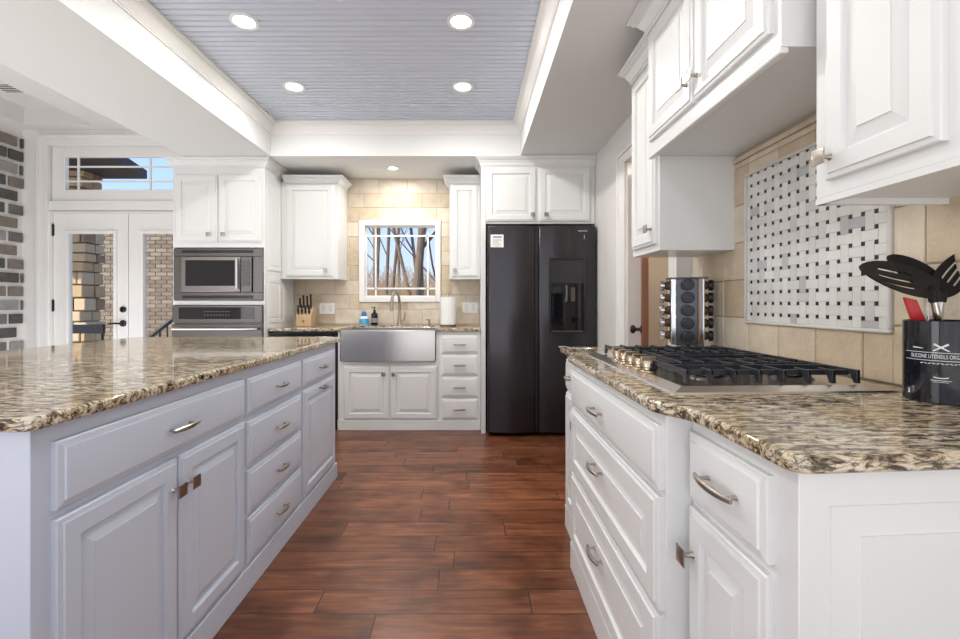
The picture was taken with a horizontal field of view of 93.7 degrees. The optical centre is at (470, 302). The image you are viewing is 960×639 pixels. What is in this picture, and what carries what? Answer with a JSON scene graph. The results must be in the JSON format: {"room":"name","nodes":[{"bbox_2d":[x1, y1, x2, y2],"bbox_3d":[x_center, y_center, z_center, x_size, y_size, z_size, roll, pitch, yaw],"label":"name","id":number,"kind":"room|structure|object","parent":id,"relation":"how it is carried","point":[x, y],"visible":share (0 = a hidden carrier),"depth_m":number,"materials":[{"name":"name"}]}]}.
{"room":"kitchen","nodes":[
{"label":"kitchen","id":0,"kind":"room"},
{"bbox_2d":[0,122,21,349],"bbox_3d":[-4.590,-0.390,0.750,0.200,3.100,7.500,0,0,0],"label":"wall","id":1,"kind":"structure","parent":0,"point":[6,128],"depth_m":4.40,"materials":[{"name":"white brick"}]},
{"bbox_2d":[0,131,23,350],"bbox_3d":[-4.475,-0.247,3.845,0.030,2.774,1.290,0,0,0],"label":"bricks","id":2,"kind":"structure","parent":1,"relation":"attached to","point":[6,138],"depth_m":4.37,"materials":[{"name":"grey brick"}]},
{"bbox_2d":[0,63,130,129],"bbox_3d":[-3.520,-1.835,0.850,1.940,0.210,7.700,0,0,0],"label":"ceiling","id":3,"kind":"structure","parent":0,"point":[40,107],"depth_m":4.24,"materials":[{"name":"paint"}]},
{"bbox_2d":[0,82,23,92],"bbox_3d":[-4.020,-1.893,3.960,0.320,0.014,0.180,0,0,0],"label":"ceiling vent","id":4,"kind":"object","parent":3,"relation":"in","point":[4,87],"visible":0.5,"depth_m":3.98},
{"bbox_2d":[22,130,172,348],"bbox_3d":[-3.690,-0.390,4.570,2.000,3.100,0.140,0,0,0],"label":"wall","id":5,"kind":"structure","parent":0,"point":[29,136],"depth_m":4.50,"materials":[{"name":"white paint"}]},
{"bbox_2d":[52,214,128,345],"bbox_3d":[-3.834,0.125,4.524,0.765,2.050,0.102,0,0,0],"label":"door","id":6,"kind":"structure","parent":5,"relation":"in","point":[64,226],"depth_m":4.53,"materials":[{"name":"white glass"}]},
{"bbox_2d":[36,134,172,346],"bbox_3d":[-3.508,-0.258,4.484,1.634,2.835,0.032,0,0,0],"label":"trim","id":7,"kind":"structure","parent":5,"relation":"attached to","point":[43,141],"depth_m":4.48,"materials":[{"name":"white wood"}]},
{"bbox_2d":[52,146,181,200],"bbox_3d":[-3.462,-1.305,4.545,1.495,0.590,0.050,0,0,0],"label":"window","id":8,"kind":"structure","parent":5,"relation":"in","point":[61,155],"depth_m":4.52,"materials":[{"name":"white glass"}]},
{"bbox_2d":[129,214,172,337],"bbox_3d":[-3.079,0.125,4.546,0.734,2.050,0.057,0,0,0],"label":"door","id":9,"kind":"structure","parent":5,"relation":"in","point":[140,225],"depth_m":4.53,"materials":[{"name":"white wood"}]},
{"bbox_2d":[0,0,643,178],"bbox_3d":[-0.275,-1.530,0.860,4.550,0.460,7.720,0,0,0],"label":"ceiling","id":10,"kind":"structure","parent":0,"point":[94,54],"depth_m":2.83,"materials":[{"name":"paint"}]},
{"bbox_2d":[112,0,559,133],"bbox_3d":[-0.666,-1.540,1.190,2.208,0.097,5.580,0,0,0],"label":"trim","id":11,"kind":"structure","parent":10,"relation":"attached to","point":[143,12],"depth_m":3.35,"materials":[{"name":"white wood"}]},
{"bbox_2d":[387,166,398,169],"bbox_3d":[-0.750,-1.296,4.330,0.116,0.006,0.116,0,0,0],"label":"recessed light","id":12,"kind":"object","parent":10,"relation":"in","point":[389,167],"visible":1,"depth_m":4.33,"materials":[{"name":"white plastic"}]},
{"bbox_2d":[148,0,540,119],"bbox_3d":[-0.666,-1.605,1.200,2.208,0.030,5.599,0,0,0],"label":"ceiling","id":13,"kind":"structure","parent":0,"point":[353,59],"depth_m":2.86,"materials":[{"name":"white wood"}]},
{"bbox_2d":[228,12,259,30],"bbox_3d":[-1.280,-1.586,2.540,0.158,0.006,0.158,0,0,0],"label":"recessed light","id":14,"kind":"object","parent":13,"relation":"in","point":[243,21],"visible":1,"depth_m":2.54,"materials":[{"name":"white plastic"}]},
{"bbox_2d":[282,81,304,91],"bbox_3d":[-1.300,-1.586,3.305,0.158,0.006,0.158,0,0,0],"label":"recessed light","id":15,"kind":"object","parent":13,"relation":"in","point":[292,86],"visible":1,"depth_m":3.30,"materials":[{"name":"white plastic"}]},
{"bbox_2d":[447,12,474,30],"bbox_3d":[-0.057,-1.586,2.540,0.158,0.006,0.158,0,0,0],"label":"recessed light","id":16,"kind":"object","parent":13,"relation":"in","point":[460,21],"visible":1,"depth_m":2.54,"materials":[{"name":"white plastic"}]},
{"bbox_2d":[452,81,473,91],"bbox_3d":[-0.060,-1.586,3.305,0.158,0.006,0.158,0,0,0],"label":"recessed light","id":17,"kind":"object","parent":13,"relation":"in","point":[462,86],"visible":1,"depth_m":3.30,"materials":[{"name":"white plastic"}]},
{"bbox_2d":[213,420,596,638],"bbox_3d":[-0.945,1.185,0.910,7.090,0.050,7.820,0,0,0],"label":"floor","id":18,"kind":"structure","parent":0,"point":[417,534],"depth_m":2.09,"materials":[{"name":"brown wood"}]},
{"bbox_2d":[0,370,245,638],"bbox_3d":[-1.487,0.710,1.353,1.277,0.900,0.861,0,0,0],"label":"base cabinet","id":19,"kind":"object","parent":18,"relation":"on","point":[126,521],"visible":1,"depth_m":1.16,"materials":[{"name":"paint"}]},
{"bbox_2d":[0,337,340,431],"bbox_3d":[-1.571,0.245,1.972,1.391,0.030,2.155,0,0,0],"label":"countertop","id":20,"kind":"structure","parent":19,"relation":"on","point":[46,386],"depth_m":1.60,"materials":[{"name":"stone"}]},
{"bbox_2d":[162,156,294,336],"bbox_3d":[-2.262,-0.069,4.348,0.946,2.457,0.736,0,0,0],"label":"tall cabinet","id":21,"kind":"object","parent":18,"relation":"on","point":[219,201],"visible":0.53,"depth_m":4.03,"materials":[{"name":"white wood"}]},
{"bbox_2d":[171,305,263,336],"bbox_3d":[-2.263,0.357,4.276,0.801,0.674,0.628,0,0,0],"label":"oven","id":22,"kind":"object","parent":21,"relation":"in","point":[189,320],"visible":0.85,"depth_m":4.01,"materials":[{"name":"silver metal"}]},
{"bbox_2d":[174,248,263,299],"bbox_3d":[-2.263,-0.259,4.233,0.801,0.467,0.514,0,0,0],"label":"microwave","id":23,"kind":"object","parent":21,"relation":"in","point":[199,273],"visible":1,"depth_m":4.01,"materials":[{"name":"silver metal"}]},
{"bbox_2d":[242,353,301,594],"bbox_3d":[-1.487,0.710,2.080,1.277,0.900,0.593,0,0,0],"label":"base cabinet","id":24,"kind":"object","parent":18,"relation":"on","point":[271,419],"visible":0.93,"depth_m":1.99,"materials":[{"name":"paint"}]},
{"bbox_2d":[270,332,337,429],"bbox_3d":[-1.531,0.713,4.370,0.622,0.895,0.639,0,0,0],"label":"dishwasher","id":25,"kind":"object","parent":18,"relation":"on","point":[272,334],"visible":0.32,"depth_m":4.12,"materials":[{"name":"black metal"}]},
{"bbox_2d":[300,343,336,521],"bbox_3d":[-1.487,0.710,2.688,1.277,0.900,0.623,0,0,0],"label":"base cabinet","id":26,"kind":"object","parent":18,"relation":"on","point":[318,466],"visible":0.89,"depth_m":2.61,"materials":[{"name":"paint"}]},
{"bbox_2d":[338,331,437,429],"bbox_3d":[-0.757,0.710,4.383,0.915,0.900,0.654,0,0,0],"label":"base cabinet","id":27,"kind":"object","parent":18,"relation":"on","point":[372,395],"visible":0.8,"depth_m":4.09,"materials":[{"name":"white wood"}]},
{"bbox_2d":[268,325,480,331],"bbox_3d":[-0.878,0.245,4.394,1.930,0.030,0.628,0,0,0],"label":"countertop","id":28,"kind":"structure","parent":27,"relation":"on","point":[293,328],"depth_m":4.09,"materials":[{"name":"stone"}]},
{"bbox_2d":[296,307,315,325],"bbox_3d":[-1.655,0.136,4.514,0.150,0.189,0.152,0,0,0],"label":"knife block","id":29,"kind":"object","parent":28,"relation":"on","point":[301,320],"visible":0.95,"depth_m":4.44,"materials":[{"name":"brown wood"}]},
{"bbox_2d":[310,294,311,308],"bbox_3d":[-1.601,-0.013,4.498,0.019,0.154,0.035,0,0,0],"label":"kitchen knife","id":30,"kind":"object","parent":29,"relation":"in","point":[310,294],"visible":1,"depth_m":4.49,"materials":[{"name":"black plastic"}]},
{"bbox_2d":[359,311,368,325],"bbox_3d":[-1.094,0.157,4.600,0.096,0.147,0.096,0,0,0],"label":"detergent bottle","id":31,"kind":"object","parent":28,"relation":"on","point":[363,321],"visible":1,"depth_m":4.57,"materials":[{"name":"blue plastic"}]},
{"bbox_2d":[371,307,377,325],"bbox_3d":[-0.991,0.134,4.620,0.069,0.191,0.069,0,0,0],"label":"pump bottle","id":32,"kind":"object","parent":28,"relation":"on","point":[374,316],"visible":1,"depth_m":4.60,"materials":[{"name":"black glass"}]},
{"bbox_2d":[341,327,436,360],"bbox_3d":[-0.755,0.386,4.305,0.858,0.282,0.490,0,0,0],"label":"farmhouse sink","id":33,"kind":"object","parent":28,"relation":"in","point":[357,343],"visible":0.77,"depth_m":4.07,"materials":[{"name":"silver metal"}]},
{"bbox_2d":[390,290,405,325],"bbox_3d":[-0.756,0.048,4.519,0.093,0.363,0.232,0,0,28],"label":"kitchen faucet","id":34,"kind":"object","parent":28,"relation":"on","point":[399,320],"visible":1,"depth_m":4.58,"materials":[{"name":"silver metal"}]},
{"bbox_2d":[440,293,455,325],"bbox_3d":[-0.228,0.065,4.520,0.160,0.331,0.160,0,0,0],"label":"paper towel roll","id":35,"kind":"object","parent":28,"relation":"on","point":[448,304],"visible":0.98,"depth_m":4.45,"materials":[{"name":"white paper"}]},
{"bbox_2d":[438,332,480,429],"bbox_3d":[-0.106,0.710,4.382,0.387,0.900,0.657,0,0,0],"label":"base cabinet","id":36,"kind":"object","parent":18,"relation":"on","point":[459,353],"visible":0.99,"depth_m":4.09,"materials":[{"name":"white wood"}]},
{"bbox_2d":[475,155,596,432],"bbox_3d":[0.569,-0.069,4.327,1.067,2.457,0.765,0,0,0],"label":"tall cabinet","id":37,"kind":"object","parent":18,"relation":"on","point":[516,190],"visible":0.96,"depth_m":3.98,"materials":[{"name":"white wood"}]},
{"bbox_2d":[486,226,595,432],"bbox_3d":[0.617,0.246,4.260,0.943,1.828,0.800,0,0,0],"label":"refrigerator","id":38,"kind":"object","parent":18,"relation":"on","point":[541,284],"visible":0.94,"depth_m":3.89,"materials":[{"name":"black metal"}]},
{"bbox_2d":[491,235,503,246],"bbox_3d":[0.225,-0.536,3.889,0.112,0.110,0.002,0,0,0],"label":"paper notice","id":39,"kind":"object","parent":38,"relation":"attached to","point":[496,240],"visible":1,"depth_m":3.89,"materials":[{"name":"white paper"}]},
{"bbox_2d":[564,359,572,537],"bbox_3d":[0.818,0.710,2.163,0.743,0.900,0.364,0,0,0],"label":"base cabinet","id":40,"kind":"object","parent":18,"relation":"on","point":[569,366],"visible":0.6,"depth_m":2.26,"materials":[{"name":"white wood"}]},
{"bbox_2d":[570,365,692,638],"bbox_3d":[0.791,0.710,1.508,0.796,0.900,0.943,0,0,0],"label":"base cabinet","id":41,"kind":"object","parent":18,"relation":"on","point":[631,500],"visible":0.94,"depth_m":1.24,"materials":[{"name":"white wood"}]},
{"bbox_2d":[560,347,959,473],"bbox_3d":[0.806,0.245,1.525,0.762,0.030,1.700,0,0,0],"label":"countertop","id":42,"kind":"structure","parent":41,"relation":"on","point":[818,433],"depth_m":0.87,"materials":[{"name":"stone"}]},
{"bbox_2d":[559,346,593,351],"bbox_3d":[0.503,0.218,2.147,0.165,0.024,0.060,0,0,14],"label":"spoon rest","id":43,"kind":"object","parent":42,"relation":"on","point":[577,349],"visible":1,"depth_m":2.13,"materials":[{"name":"silver metal"}]},
{"bbox_2d":[665,277,707,345],"bbox_3d":[1.046,0.054,2.190,0.176,0.352,0.156,0,0,20],"label":"spice rack","id":44,"kind":"object","parent":42,"relation":"on","point":[677,290],"visible":0.67,"depth_m":2.14,"materials":[{"name":"silver metal"}]},
{"bbox_2d":[660,330,670,339],"bbox_3d":[0.968,0.157,2.219,0.068,0.051,0.051,0,0,20],"label":"spice jar","id":45,"kind":"object","parent":44,"relation":"in","point":[664,334],"visible":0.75,"depth_m":2.20,"materials":[{"name":"silver glass"}]},
{"bbox_2d":[660,317,670,327],"bbox_3d":[0.968,0.097,2.219,0.068,0.051,0.051,0,0,20],"label":"spice jar","id":46,"kind":"object","parent":44,"relation":"in","point":[664,322],"visible":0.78,"depth_m":2.21,"materials":[{"name":"silver glass"}]},
{"bbox_2d":[660,305,670,314],"bbox_3d":[0.968,0.036,2.219,0.068,0.051,0.051,0,0,20],"label":"spice jar","id":47,"kind":"object","parent":44,"relation":"in","point":[664,310],"visible":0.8,"depth_m":2.21,"materials":[{"name":"silver glass"}]},
{"bbox_2d":[660,293,670,302],"bbox_3d":[0.968,-0.025,2.219,0.068,0.051,0.051,0,0,20],"label":"spice jar","id":48,"kind":"object","parent":44,"relation":"in","point":[663,297],"visible":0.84,"depth_m":2.20,"materials":[{"name":"silver glass"}]},
{"bbox_2d":[660,281,670,290],"bbox_3d":[0.968,-0.085,2.219,0.068,0.051,0.051,0,0,20],"label":"spice jar","id":49,"kind":"object","parent":44,"relation":"in","point":[664,285],"visible":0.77,"depth_m":2.21,"materials":[{"name":"silver glass"}]},
{"bbox_2d":[682,331,694,341],"bbox_3d":[1.018,0.157,2.111,0.051,0.051,0.068,0,0,20],"label":"spice jar","id":50,"kind":"object","parent":44,"relation":"in","point":[687,336],"visible":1,"depth_m":2.08,"materials":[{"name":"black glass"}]},
{"bbox_2d":[682,318,694,328],"bbox_3d":[1.018,0.097,2.111,0.051,0.051,0.068,0,0,20],"label":"spice jar","id":51,"kind":"object","parent":44,"relation":"in","point":[687,323],"visible":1,"depth_m":2.08,"materials":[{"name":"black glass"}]},
{"bbox_2d":[682,305,694,315],"bbox_3d":[1.018,0.036,2.111,0.051,0.051,0.068,0,0,20],"label":"spice jar","id":52,"kind":"object","parent":44,"relation":"in","point":[688,310],"visible":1,"depth_m":2.08,"materials":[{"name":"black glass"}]},
{"bbox_2d":[682,292,694,302],"bbox_3d":[1.018,-0.025,2.111,0.051,0.051,0.068,0,0,20],"label":"spice jar","id":53,"kind":"object","parent":44,"relation":"in","point":[688,297],"visible":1,"depth_m":2.08,"materials":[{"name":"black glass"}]},
{"bbox_2d":[682,279,694,289],"bbox_3d":[1.018,-0.085,2.111,0.051,0.051,0.068,0,0,20],"label":"spice jar","id":54,"kind":"object","parent":44,"relation":"in","point":[688,284],"visible":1,"depth_m":2.08,"materials":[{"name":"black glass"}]},
{"bbox_2d":[705,305,713,315],"bbox_3d":[1.125,0.036,2.161,0.068,0.051,0.051,0,0,20],"label":"spice jar","id":55,"kind":"object","parent":44,"relation":"in","point":[709,310],"visible":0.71,"depth_m":2.14,"materials":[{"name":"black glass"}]},
{"bbox_2d":[705,280,713,290],"bbox_3d":[1.125,-0.085,2.161,0.068,0.051,0.051,0,0,20],"label":"spice jar","id":56,"kind":"object","parent":44,"relation":"in","point":[709,285],"visible":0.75,"depth_m":2.14,"materials":[{"name":"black glass"}]},
{"bbox_2d":[705,330,713,340],"bbox_3d":[1.125,0.157,2.161,0.068,0.051,0.051,0,0,20],"label":"spice jar","id":57,"kind":"object","parent":44,"relation":"in","point":[709,335],"visible":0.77,"depth_m":2.14,"materials":[{"name":"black glass"}]},
{"bbox_2d":[705,318,713,328],"bbox_3d":[1.125,0.097,2.161,0.068,0.051,0.051,0,0,20],"label":"spice jar","id":58,"kind":"object","parent":44,"relation":"in","point":[709,323],"visible":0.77,"depth_m":2.14,"materials":[{"name":"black glass"}]},
{"bbox_2d":[705,293,713,302],"bbox_3d":[1.125,-0.025,2.161,0.068,0.051,0.051,0,0,20],"label":"spice jar","id":59,"kind":"object","parent":44,"relation":"in","point":[709,297],"visible":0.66,"depth_m":2.14,"materials":[{"name":"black glass"}]},
{"bbox_2d":[587,345,898,394],"bbox_3d":[0.804,0.199,1.555,0.592,0.062,0.860,0,0,0],"label":"gas cooktop","id":60,"kind":"object","parent":42,"relation":"in","point":[682,369],"visible":1,"depth_m":1.28,"materials":[{"name":"metal"}]},
{"bbox_2d":[902,319,959,406],"bbox_3d":[1.109,0.135,1.059,0.138,0.190,0.138,0,0,0],"label":"utensil holder","id":61,"kind":"object","parent":42,"relation":"on","point":[930,349],"visible":0.99,"depth_m":1.03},
{"bbox_2d":[858,261,942,320],"bbox_3d":[1.000,0.062,1.028,0.300,0.316,0.036,0,0,-16],"label":"slotted spoon","id":62,"kind":"object","parent":61,"relation":"in","point":[924,285],"visible":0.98,"depth_m":1.03,"materials":[{"name":"black plastic"}]},
{"bbox_2d":[886,254,941,320],"bbox_3d":[1.092,0.048,1.103,0.120,0.341,0.052,0,0,0],"label":"spoon","id":63,"kind":"object","parent":61,"relation":"in","point":[903,259],"visible":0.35,"depth_m":1.12,"materials":[{"name":"black plastic"}]},
{"bbox_2d":[903,297,925,319],"bbox_3d":[1.080,0.103,1.075,0.088,0.233,0.019,0,0,0],"label":"spatula","id":64,"kind":"object","parent":61,"relation":"in","point":[914,311],"visible":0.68,"depth_m":1.07,"materials":[{"name":"red plastic"}]},
{"bbox_2d":[925,299,933,320],"bbox_3d":[1.118,0.100,1.092,0.029,0.236,0.028,0,0,0],"label":"whisk","id":65,"kind":"object","parent":61,"relation":"in","point":[926,303],"visible":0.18,"depth_m":1.10,"materials":[{"name":"silver metal"}]},
{"bbox_2d":[932,254,959,317],"bbox_3d":[1.160,0.043,1.088,0.138,0.352,0.032,0,0,-9],"label":"slotted turner","id":66,"kind":"object","parent":61,"relation":"in","point":[948,290],"visible":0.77,"depth_m":1.09,"materials":[{"name":"black plastic"}]},
{"bbox_2d":[676,422,959,638],"bbox_3d":[0.821,0.710,0.866,0.736,0.900,0.335,0,0,0],"label":"base cabinet","id":67,"kind":"object","parent":18,"relation":"on","point":[775,552],"visible":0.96,"depth_m":0.71,"materials":[{"name":"white wood"}]},
{"bbox_2d":[479,236,486,325],"bbox_3d":[-0.010,-0.315,4.790,5.220,2.950,0.140,0,0,0],"label":"wall","id":68,"kind":"structure","parent":0,"point":[486,236],"depth_m":4.72,"materials":[{"name":"tile"}]},
{"bbox_2d":[281,175,351,280],"bbox_3d":[-1.542,-0.733,4.514,0.613,0.997,0.388,0,0,0],"label":"upper cabinet","id":69,"kind":"object","parent":68,"relation":"attached to","point":[313,207],"visible":1,"depth_m":4.36,"materials":[{"name":"white wood"}]},
{"bbox_2d":[319,303,334,313],"bbox_3d":[-1.505,0.058,4.705,0.160,0.116,0.008,0,0,0],"label":"outlet plate","id":70,"kind":"object","parent":68,"relation":"attached to","point":[324,308],"visible":1,"depth_m":4.70,"materials":[{"name":"white plastic"}]},
{"bbox_2d":[295,179,478,324],"bbox_3d":[-0.876,-0.535,4.715,1.928,1.530,0.010,0,0,0],"label":"backsplash","id":71,"kind":"structure","parent":68,"relation":"attached to","point":[367,199],"depth_m":4.71,"materials":[{"name":"tile"}]},
{"bbox_2d":[359,220,440,301],"bbox_3d":[-0.744,-0.438,4.738,0.852,0.855,0.084,0,0,0],"label":"window","id":72,"kind":"structure","parent":68,"relation":"in","point":[363,224],"depth_m":4.70,"materials":[{"name":"white wood"}]},
{"bbox_2d":[443,175,479,280],"bbox_3d":[-0.091,-0.733,4.514,0.358,0.997,0.388,0,0,0],"label":"upper cabinet","id":73,"kind":"object","parent":68,"relation":"attached to","point":[464,190],"visible":0.96,"depth_m":4.37,"materials":[{"name":"white wood"}]},
{"bbox_2d":[462,302,477,312],"bbox_3d":[-0.011,0.047,4.705,0.160,0.116,0.008,0,0,0],"label":"outlet plate","id":74,"kind":"object","parent":68,"relation":"attached to","point":[467,307],"visible":1,"depth_m":4.70,"materials":[{"name":"white plastic"}]},
{"bbox_2d":[649,257,667,345],"bbox_3d":[1.615,-0.090,3.100,0.770,2.500,2.400,0,0,0],"label":"wall","id":75,"kind":"structure","parent":0,"point":[658,266],"depth_m":4.25,"materials":[{"name":"paint"}]},
{"bbox_2d":[592,114,901,386],"bbox_3d":[1.165,-0.070,0.860,0.120,2.460,7.720,0,0,0],"label":"wall","id":76,"kind":"structure","parent":0,"point":[605,165],"depth_m":3.62,"materials":[{"name":"paint"}]},
{"bbox_2d":[616,142,640,345],"bbox_3d":[1.157,0.039,2.935,0.157,2.242,0.830,0,0,0],"label":"trim","id":77,"kind":"structure","parent":76,"relation":"attached to","point":[633,263],"depth_m":3.20,"materials":[{"name":"white wood"}]},
{"bbox_2d":[630,257,648,345],"bbox_3d":[1.208,0.105,3.254,0.113,2.090,0.660,0,0,19],"label":"door","id":78,"kind":"structure","parent":76,"relation":"in","point":[644,328],"depth_m":2.93,"materials":[{"name":"brown wood"}]},
{"bbox_2d":[618,34,735,256],"bbox_3d":[0.991,-0.731,2.219,0.405,0.986,0.393,0,0,0],"label":"upper cabinet","id":79,"kind":"object","parent":76,"relation":"attached to","point":[683,206],"visible":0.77,"depth_m":2.02,"materials":[{"name":"white paint"}]},
{"bbox_2d":[675,257,691,345],"bbox_3d":[1.148,-0.069,2.421,0.094,2.458,0.015,0,0,0],"label":"trim","id":80,"kind":"structure","parent":76,"relation":"attached to","point":[683,265],"depth_m":2.41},
{"bbox_2d":[626,0,816,158],"bbox_3d":[0.958,-0.970,1.587,0.470,0.654,1.012,0,0,0],"label":"upper cabinet","id":81,"kind":"object","parent":76,"relation":"attached to","point":[725,77],"visible":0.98,"depth_m":1.52,"materials":[{"name":"white paint"}]},
{"bbox_2d":[744,141,894,333],"bbox_3d":[1.183,-0.233,1.601,0.016,0.639,0.677,0,0,0],"label":"mosaic panel","id":82,"kind":"object","parent":76,"relation":"attached to","point":[802,258],"visible":0.76,"depth_m":1.58,"materials":[{"name":"white tile"}]},
{"bbox_2d":[692,111,959,385],"bbox_3d":[1.185,-0.305,1.355,0.020,1.070,2.110,0,0,0],"label":"backsplash","id":83,"kind":"structure","parent":76,"relation":"attached to","point":[930,235],"depth_m":1.56,"materials":[{"name":"tile"}]},
{"bbox_2d":[811,0,959,205],"bbox_3d":[0.991,-0.771,0.996,0.405,1.052,0.432,0,0,0],"label":"upper cabinet","id":84,"kind":"object","parent":76,"relation":"attached to","point":[888,71],"visible":1,"depth_m":0.94,"materials":[{"name":"white paint"}]},
{"label":"outside","id":85,"kind":"structure","parent":0,"visible":0},
{"bbox_3d":[0.000,0.059,24.900,60.000,3.268,40.000,0,0,0],"label":"ground","id":86,"kind":"structure","parent":85,"visible":0},
{"bbox_2d":[99,213,172,340],"bbox_3d":[-7.050,-0.115,8.794,4.900,3.350,0.412,0,0,0],"label":"brick wing","id":87,"kind":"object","parent":86,"relation":"on","point":[159,247],"visible":0.11,"depth_m":8.59},
{"bbox_2d":[368,228,374,295],"bbox_3d":[-2.372,-3.723,9.380,4.276,10.687,4.690,0,0,-24],"label":"bare tree","id":88,"kind":"object","parent":86,"relation":"on","point":[373,229],"visible":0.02,"depth_m":9.59,"materials":[{"name":"brown plant"}]},
{"bbox_2d":[367,228,379,292],"bbox_3d":[-3.840,-5.149,17.008,4.312,12.267,4.296,0,0,-34],"label":"bare tree","id":89,"kind":"object","parent":86,"relation":"on","point":[378,229],"visible":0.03,"depth_m":16.95,"materials":[{"name":"brown plant"}]},
{"bbox_2d":[377,228,389,295],"bbox_3d":[-2.809,-4.161,12.904,3.411,10.966,5.272,0,0,-41],"label":"bare tree","id":90,"kind":"object","parent":86,"relation":"on","point":[387,252],"visible":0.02,"depth_m":13.03,"materials":[{"name":"brown plant"}]},
{"bbox_2d":[391,228,399,292],"bbox_3d":[-1.341,-5.021,15.073,5.374,12.356,5.395,0,0,-30],"label":"bare tree","id":91,"kind":"object","parent":86,"relation":"on","point":[398,230],"visible":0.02,"depth_m":14.84,"materials":[{"name":"brown plant"}]},
{"bbox_2d":[367,266,434,295],"bbox_3d":[-3.769,-0.314,18.482,8.429,3.611,15.271,0,0,0],"label":"brushwood","id":92,"kind":"object","parent":86,"relation":"on","point":[403,292],"visible":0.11,"depth_m":15.43,"materials":[{"name":"brown plant"}]},
{"bbox_2d":[392,228,411,295],"bbox_3d":[-3.122,-5.156,12.843,3.697,13.147,6.994,0,0,-19],"label":"bare tree","id":93,"kind":"object","parent":86,"relation":"on","point":[393,229],"visible":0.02,"depth_m":12.12,"materials":[{"name":"brown plant"}]},
{"bbox_2d":[397,228,409,290],"bbox_3d":[-2.312,-5.450,19.478,3.824,12.352,6.189,0,0,0],"label":"bare tree","id":94,"kind":"object","parent":86,"relation":"on","point":[398,260],"visible":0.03,"depth_m":19.92,"materials":[{"name":"brown plant"}]},
{"bbox_2d":[389,228,434,281],"bbox_3d":[-0.850,-4.879,8.001,4.325,13.003,3.149,0,0,30],"label":"bare tree","id":95,"kind":"object","parent":86,"relation":"on","point":[389,228],"visible":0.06,"depth_m":9.07,"materials":[{"name":"brown plant"}]},
{"bbox_2d":[400,228,426,270],"bbox_3d":[-2.729,-5.985,18.166,4.757,13.771,5.292,0,0,-10],"label":"bare tree","id":96,"kind":"object","parent":86,"relation":"on","point":[411,229],"visible":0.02,"depth_m":17.76,"materials":[{"name":"brown plant"}]},
{"bbox_2d":[421,273,423,295],"bbox_3d":[-2.220,-4.360,9.133,3.815,11.872,9.587,0,0,22],"label":"bare tree","id":97,"kind":"object","parent":86,"relation":"on","point":[422,285],"visible":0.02,"depth_m":9.99,"materials":[{"name":"brown plant"}]},
{"bbox_2d":[412,228,434,295],"bbox_3d":[-0.395,-4.175,10.364,4.462,11.679,4.192,0,0,0],"label":"bare tree","id":98,"kind":"object","parent":86,"relation":"on","point":[421,243],"visible":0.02,"depth_m":8.96,"materials":[{"name":"brown plant"}]},
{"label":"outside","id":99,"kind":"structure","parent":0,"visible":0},
{"bbox_3d":[-5.125,1.380,6.625,4.750,0.400,3.950,0,0,0],"label":"patio","id":100,"kind":"object","parent":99,"visible":0},
{"bbox_2d":[62,171,105,343],"bbox_3d":[-5.689,-0.480,6.338,0.823,3.320,0.366,0,0,0],"label":"stone pier","id":101,"kind":"structure","parent":100,"relation":"on","point":[87,252],"depth_m":6.25,"materials":[{"name":"beige stone"}]},
{"bbox_2d":[73,324,104,340],"bbox_3d":[-4.580,0.715,5.105,0.500,0.930,0.450,0,0,0],"label":"patio chair","id":102,"kind":"object","parent":100,"relation":"on","point":[77,328],"visible":0.19,"depth_m":5.30,"materials":[{"name":"black plastic"}]},
{"bbox_2d":[148,318,171,336],"bbox_3d":[-4.230,0.705,6.200,0.609,1.256,0.056,0,0,0],"label":"stair railing","id":103,"kind":"object","parent":100,"relation":"on","point":[165,325],"visible":0.16,"depth_m":6.18,"materials":[{"name":"black metal"}]},
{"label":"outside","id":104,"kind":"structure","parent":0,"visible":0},
{"bbox_2d":[69,158,146,178],"bbox_3d":[-5.850,-1.820,5.630,3.300,0.240,1.940,0,0,0],"label":"porch roof","id":105,"kind":"structure","parent":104,"point":[105,173],"depth_m":6.13,"materials":[{"name":"brown wood"}]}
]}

